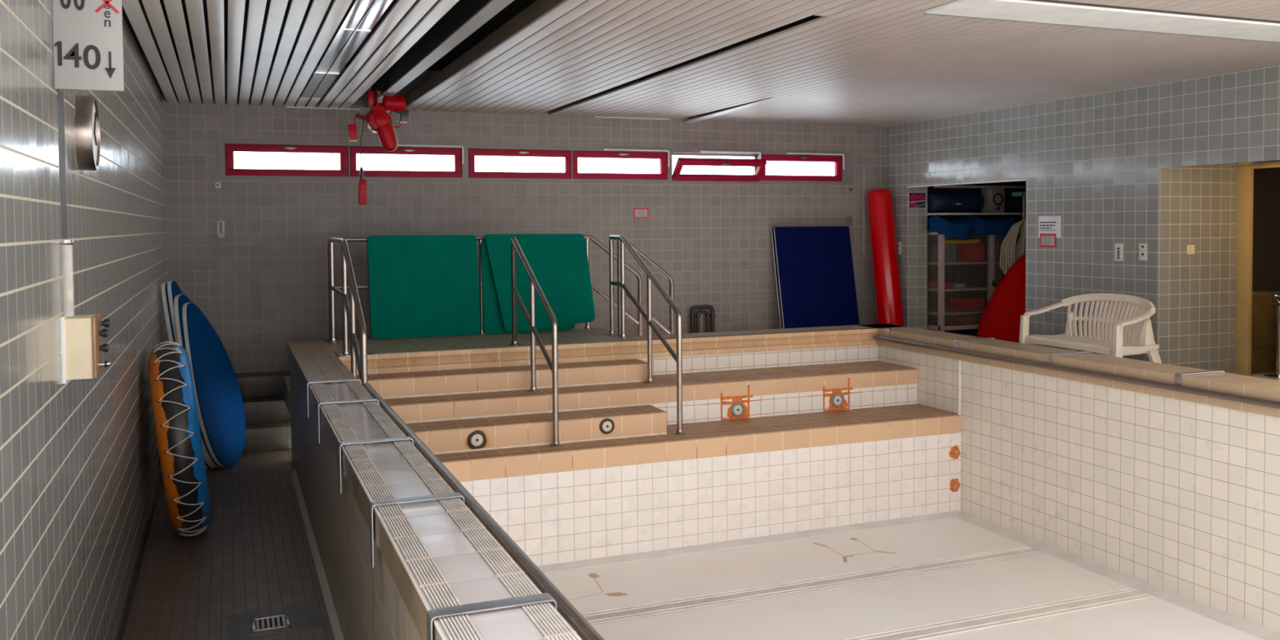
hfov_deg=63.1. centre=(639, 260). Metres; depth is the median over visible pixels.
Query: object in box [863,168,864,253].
conduit
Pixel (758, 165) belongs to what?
window
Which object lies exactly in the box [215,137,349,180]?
window
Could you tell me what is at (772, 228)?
foam mat
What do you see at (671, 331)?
stair handrail
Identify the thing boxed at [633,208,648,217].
notice
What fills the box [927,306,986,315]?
shelf
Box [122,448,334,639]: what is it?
floor
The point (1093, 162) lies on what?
wall
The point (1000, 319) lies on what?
cone
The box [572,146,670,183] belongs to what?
window
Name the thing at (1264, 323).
base cabinet
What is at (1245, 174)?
door frame
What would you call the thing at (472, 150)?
window
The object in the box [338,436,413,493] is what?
strap
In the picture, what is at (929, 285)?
float
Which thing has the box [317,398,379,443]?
strap
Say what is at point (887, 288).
roll
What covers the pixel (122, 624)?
baseboard
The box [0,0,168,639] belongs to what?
wall
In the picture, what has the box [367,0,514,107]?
rail
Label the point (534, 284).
stair handrail
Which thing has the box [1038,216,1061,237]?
notice
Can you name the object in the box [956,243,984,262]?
float
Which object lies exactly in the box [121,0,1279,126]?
ceiling
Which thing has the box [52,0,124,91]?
sign
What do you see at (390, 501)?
metal rail
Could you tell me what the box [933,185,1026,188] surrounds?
rail
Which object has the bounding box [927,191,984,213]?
sports bag
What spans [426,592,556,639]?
strap
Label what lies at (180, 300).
board
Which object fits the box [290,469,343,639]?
trim
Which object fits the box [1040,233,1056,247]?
notice
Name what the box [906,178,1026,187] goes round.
trim
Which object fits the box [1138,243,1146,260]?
wall socket
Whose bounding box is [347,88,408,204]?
hoist
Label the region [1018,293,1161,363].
garden bench
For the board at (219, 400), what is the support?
on the floor at (254, 553)
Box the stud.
[214,182,220,187]
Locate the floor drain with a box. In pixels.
[226,603,319,639]
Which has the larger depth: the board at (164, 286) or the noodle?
the noodle
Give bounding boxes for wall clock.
[74,95,100,170]
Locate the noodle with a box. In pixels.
[944,239,980,244]
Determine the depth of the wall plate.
9.59 m
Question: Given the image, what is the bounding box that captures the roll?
[866,188,904,325]
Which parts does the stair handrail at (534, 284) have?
post, rail, post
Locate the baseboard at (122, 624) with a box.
[114,470,162,639]
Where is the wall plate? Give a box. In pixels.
[216,220,224,237]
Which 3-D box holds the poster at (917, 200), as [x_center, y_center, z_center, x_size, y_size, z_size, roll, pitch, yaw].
[3.154,-0.685,11.860,0.240,0.190,0.007,-1,2,-22]
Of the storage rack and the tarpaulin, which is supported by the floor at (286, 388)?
the storage rack
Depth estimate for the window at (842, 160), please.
11.88 m
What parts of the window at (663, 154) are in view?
opening rod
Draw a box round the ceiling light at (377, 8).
[295,0,392,106]
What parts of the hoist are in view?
chain hoist, motor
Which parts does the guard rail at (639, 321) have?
post, rail, post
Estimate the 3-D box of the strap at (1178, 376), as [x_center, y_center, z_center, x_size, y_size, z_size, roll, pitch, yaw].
[3.484,0.735,6.488,0.369,0.083,0.048,-1,2,-22]
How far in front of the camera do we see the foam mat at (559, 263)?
9.24 m
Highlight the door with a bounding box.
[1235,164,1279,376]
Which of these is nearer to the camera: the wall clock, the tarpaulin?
the wall clock
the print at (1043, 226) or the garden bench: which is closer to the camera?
the garden bench
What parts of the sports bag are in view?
handle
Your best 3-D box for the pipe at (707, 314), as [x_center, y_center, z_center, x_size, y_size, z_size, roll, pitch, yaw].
[0.678,0.753,11.387,0.175,0.424,0.087,-1,2,-22]
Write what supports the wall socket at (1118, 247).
attached to the wall at (1093, 162)
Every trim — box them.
[57,88,67,238]
[285,106,359,110]
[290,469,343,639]
[594,116,669,119]
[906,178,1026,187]
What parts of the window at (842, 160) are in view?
sash, opening rod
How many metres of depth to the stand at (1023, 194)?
12.06 m
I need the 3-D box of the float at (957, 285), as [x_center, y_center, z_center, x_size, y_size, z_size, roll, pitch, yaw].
[3.621,0.285,12.131,0.140,0.056,0.350,-1,2,-22]
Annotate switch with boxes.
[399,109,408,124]
[1186,244,1194,253]
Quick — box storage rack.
[927,230,1026,332]
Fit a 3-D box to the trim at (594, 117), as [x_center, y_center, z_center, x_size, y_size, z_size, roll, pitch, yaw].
[-0.081,-1.507,11.045,0.850,0.009,0.028,-1,2,-22]
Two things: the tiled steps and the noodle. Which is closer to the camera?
the tiled steps
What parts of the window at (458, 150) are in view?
handle, opening rod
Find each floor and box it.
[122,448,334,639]
[283,333,1279,415]
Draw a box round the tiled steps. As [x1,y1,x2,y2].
[235,370,291,453]
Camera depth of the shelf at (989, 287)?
11.98 m
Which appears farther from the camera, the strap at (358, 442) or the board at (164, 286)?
the board at (164, 286)
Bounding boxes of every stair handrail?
[327,237,367,386]
[509,236,562,446]
[606,235,685,434]
[617,240,674,336]
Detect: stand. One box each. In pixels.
[1012,191,1026,253]
[1263,294,1279,378]
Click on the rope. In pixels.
(1009, 249)
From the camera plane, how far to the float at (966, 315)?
12.07 m
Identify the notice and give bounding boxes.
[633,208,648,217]
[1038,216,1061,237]
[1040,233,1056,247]
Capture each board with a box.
[160,282,210,468]
[167,280,215,468]
[173,293,222,467]
[182,302,245,467]
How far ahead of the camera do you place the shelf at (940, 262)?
11.96 m
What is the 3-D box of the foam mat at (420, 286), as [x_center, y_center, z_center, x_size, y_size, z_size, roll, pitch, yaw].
[-1.839,0.215,8.905,0.940,0.868,0.090,-1,2,-22]
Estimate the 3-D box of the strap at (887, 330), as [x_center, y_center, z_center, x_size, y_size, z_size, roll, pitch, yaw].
[2.366,0.647,9.303,0.369,0.083,0.048,-1,2,-22]
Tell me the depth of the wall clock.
3.84 m
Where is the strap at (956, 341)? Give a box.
[954,337,995,348]
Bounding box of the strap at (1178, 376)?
[1174,369,1224,385]
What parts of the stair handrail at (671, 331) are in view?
post, rail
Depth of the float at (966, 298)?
12.08 m
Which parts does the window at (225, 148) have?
handle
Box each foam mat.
[366,235,480,338]
[480,240,574,333]
[484,233,595,332]
[770,226,822,328]
[773,226,859,328]
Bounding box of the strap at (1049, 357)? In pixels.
[1046,351,1091,364]
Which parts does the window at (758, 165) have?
sash, handle, opening rod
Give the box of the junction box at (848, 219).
[845,216,851,226]
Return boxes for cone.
[977,253,1025,342]
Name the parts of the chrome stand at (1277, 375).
plate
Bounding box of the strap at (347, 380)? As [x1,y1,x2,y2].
[306,378,361,417]
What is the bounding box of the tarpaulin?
[927,214,1015,239]
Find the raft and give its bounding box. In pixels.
[147,341,212,536]
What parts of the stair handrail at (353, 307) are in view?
post, post, rail, post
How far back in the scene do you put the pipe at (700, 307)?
11.34 m
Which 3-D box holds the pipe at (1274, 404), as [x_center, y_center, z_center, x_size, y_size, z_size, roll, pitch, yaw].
[3.807,0.822,5.144,0.064,0.038,9.100,-1,2,-22]
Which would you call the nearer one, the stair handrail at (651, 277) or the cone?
the stair handrail at (651, 277)
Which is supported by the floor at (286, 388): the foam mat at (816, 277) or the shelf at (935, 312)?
the foam mat at (816, 277)
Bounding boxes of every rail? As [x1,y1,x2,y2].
[326,234,642,341]
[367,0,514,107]
[369,492,464,567]
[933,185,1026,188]
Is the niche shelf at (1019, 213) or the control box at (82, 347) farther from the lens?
the niche shelf at (1019, 213)
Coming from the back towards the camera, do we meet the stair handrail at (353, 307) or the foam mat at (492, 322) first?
the foam mat at (492, 322)
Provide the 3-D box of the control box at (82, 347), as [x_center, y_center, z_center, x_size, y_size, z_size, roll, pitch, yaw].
[-1.849,0.288,3.489,0.133,0.217,0.190,-1,2,-22]
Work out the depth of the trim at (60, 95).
3.48 m
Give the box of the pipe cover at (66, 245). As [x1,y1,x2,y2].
[61,240,74,316]
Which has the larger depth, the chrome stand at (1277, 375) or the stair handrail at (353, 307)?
the chrome stand at (1277, 375)
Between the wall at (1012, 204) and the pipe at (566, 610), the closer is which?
the pipe at (566, 610)
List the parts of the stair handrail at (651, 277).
post, post, rail, post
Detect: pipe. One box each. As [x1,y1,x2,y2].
[363,382,604,639]
[689,305,715,333]
[694,310,710,333]
[873,335,1279,408]
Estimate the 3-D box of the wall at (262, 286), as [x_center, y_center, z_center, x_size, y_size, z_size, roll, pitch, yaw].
[-0.619,-0.120,11.026,7.992,3.774,0.250,-1,2,-22]
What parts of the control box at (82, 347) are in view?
wall plate, plate, knob, knob, lever, knob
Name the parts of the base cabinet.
door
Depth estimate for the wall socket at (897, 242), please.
11.96 m
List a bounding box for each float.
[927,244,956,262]
[927,281,954,288]
[944,281,965,288]
[944,314,982,325]
[948,296,985,311]
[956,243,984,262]
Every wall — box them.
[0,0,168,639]
[161,57,883,373]
[883,64,1279,373]
[927,162,1279,334]
[1252,167,1279,290]
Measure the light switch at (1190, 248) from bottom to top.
0.077 m
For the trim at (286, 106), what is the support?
attached to the wall at (262, 286)
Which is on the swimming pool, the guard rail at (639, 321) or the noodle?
the guard rail at (639, 321)
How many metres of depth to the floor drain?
5.11 m
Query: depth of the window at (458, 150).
10.21 m
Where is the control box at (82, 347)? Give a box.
[59,312,111,383]
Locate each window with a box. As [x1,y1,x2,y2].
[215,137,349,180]
[349,141,465,181]
[465,143,572,182]
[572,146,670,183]
[669,148,767,183]
[760,150,851,184]
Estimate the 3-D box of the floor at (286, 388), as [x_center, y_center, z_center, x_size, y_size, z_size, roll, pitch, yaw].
[3.730,1.239,5.665,10.140,0.200,13.100,-1,2,-22]
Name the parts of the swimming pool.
drain grate, drain grate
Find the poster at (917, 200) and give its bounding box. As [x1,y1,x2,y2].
[908,191,925,208]
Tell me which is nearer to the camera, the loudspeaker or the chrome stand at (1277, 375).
the chrome stand at (1277, 375)
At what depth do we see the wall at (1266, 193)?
9.88 m
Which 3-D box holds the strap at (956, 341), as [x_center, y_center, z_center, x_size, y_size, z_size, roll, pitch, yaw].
[2.709,0.674,8.439,0.369,0.083,0.048,-1,2,-22]
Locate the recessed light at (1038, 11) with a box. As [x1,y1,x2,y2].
[923,0,1279,43]
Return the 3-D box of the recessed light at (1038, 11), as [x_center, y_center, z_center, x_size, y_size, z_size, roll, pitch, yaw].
[3.313,-1.358,6.054,3.694,0.018,0.446,-1,2,-22]
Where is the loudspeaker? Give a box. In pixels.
[981,188,1004,213]
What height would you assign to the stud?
0.052 m
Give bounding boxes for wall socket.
[896,241,900,253]
[1114,243,1123,261]
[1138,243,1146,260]
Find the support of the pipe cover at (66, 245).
attached to the wall at (80, 467)
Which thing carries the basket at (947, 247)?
on the storage rack
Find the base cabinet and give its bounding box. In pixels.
[1251,289,1279,373]
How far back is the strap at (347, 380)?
6.33 m
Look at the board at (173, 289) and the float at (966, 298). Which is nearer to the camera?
the board at (173, 289)
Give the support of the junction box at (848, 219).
attached to the wall at (262, 286)
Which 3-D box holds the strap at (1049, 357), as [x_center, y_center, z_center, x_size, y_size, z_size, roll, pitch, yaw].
[3.086,0.704,7.491,0.369,0.083,0.048,-1,2,-22]
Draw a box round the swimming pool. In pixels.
[286,323,1279,639]
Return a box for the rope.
[1000,217,1026,275]
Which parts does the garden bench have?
leg, armrest, leg, seat, frame, leg, armrest, leg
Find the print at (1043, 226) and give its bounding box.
[1039,222,1056,231]
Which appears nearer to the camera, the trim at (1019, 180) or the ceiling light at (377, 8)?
the ceiling light at (377, 8)
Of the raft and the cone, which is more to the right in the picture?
the cone
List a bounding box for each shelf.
[927,212,1022,215]
[927,259,1008,265]
[927,284,998,291]
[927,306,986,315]
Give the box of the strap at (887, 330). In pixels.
[886,327,924,337]
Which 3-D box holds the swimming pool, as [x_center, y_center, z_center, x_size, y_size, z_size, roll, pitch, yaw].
[1.554,1.548,4.638,5.353,1.546,10.780,-1,2,-22]
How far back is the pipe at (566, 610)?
3.23 m

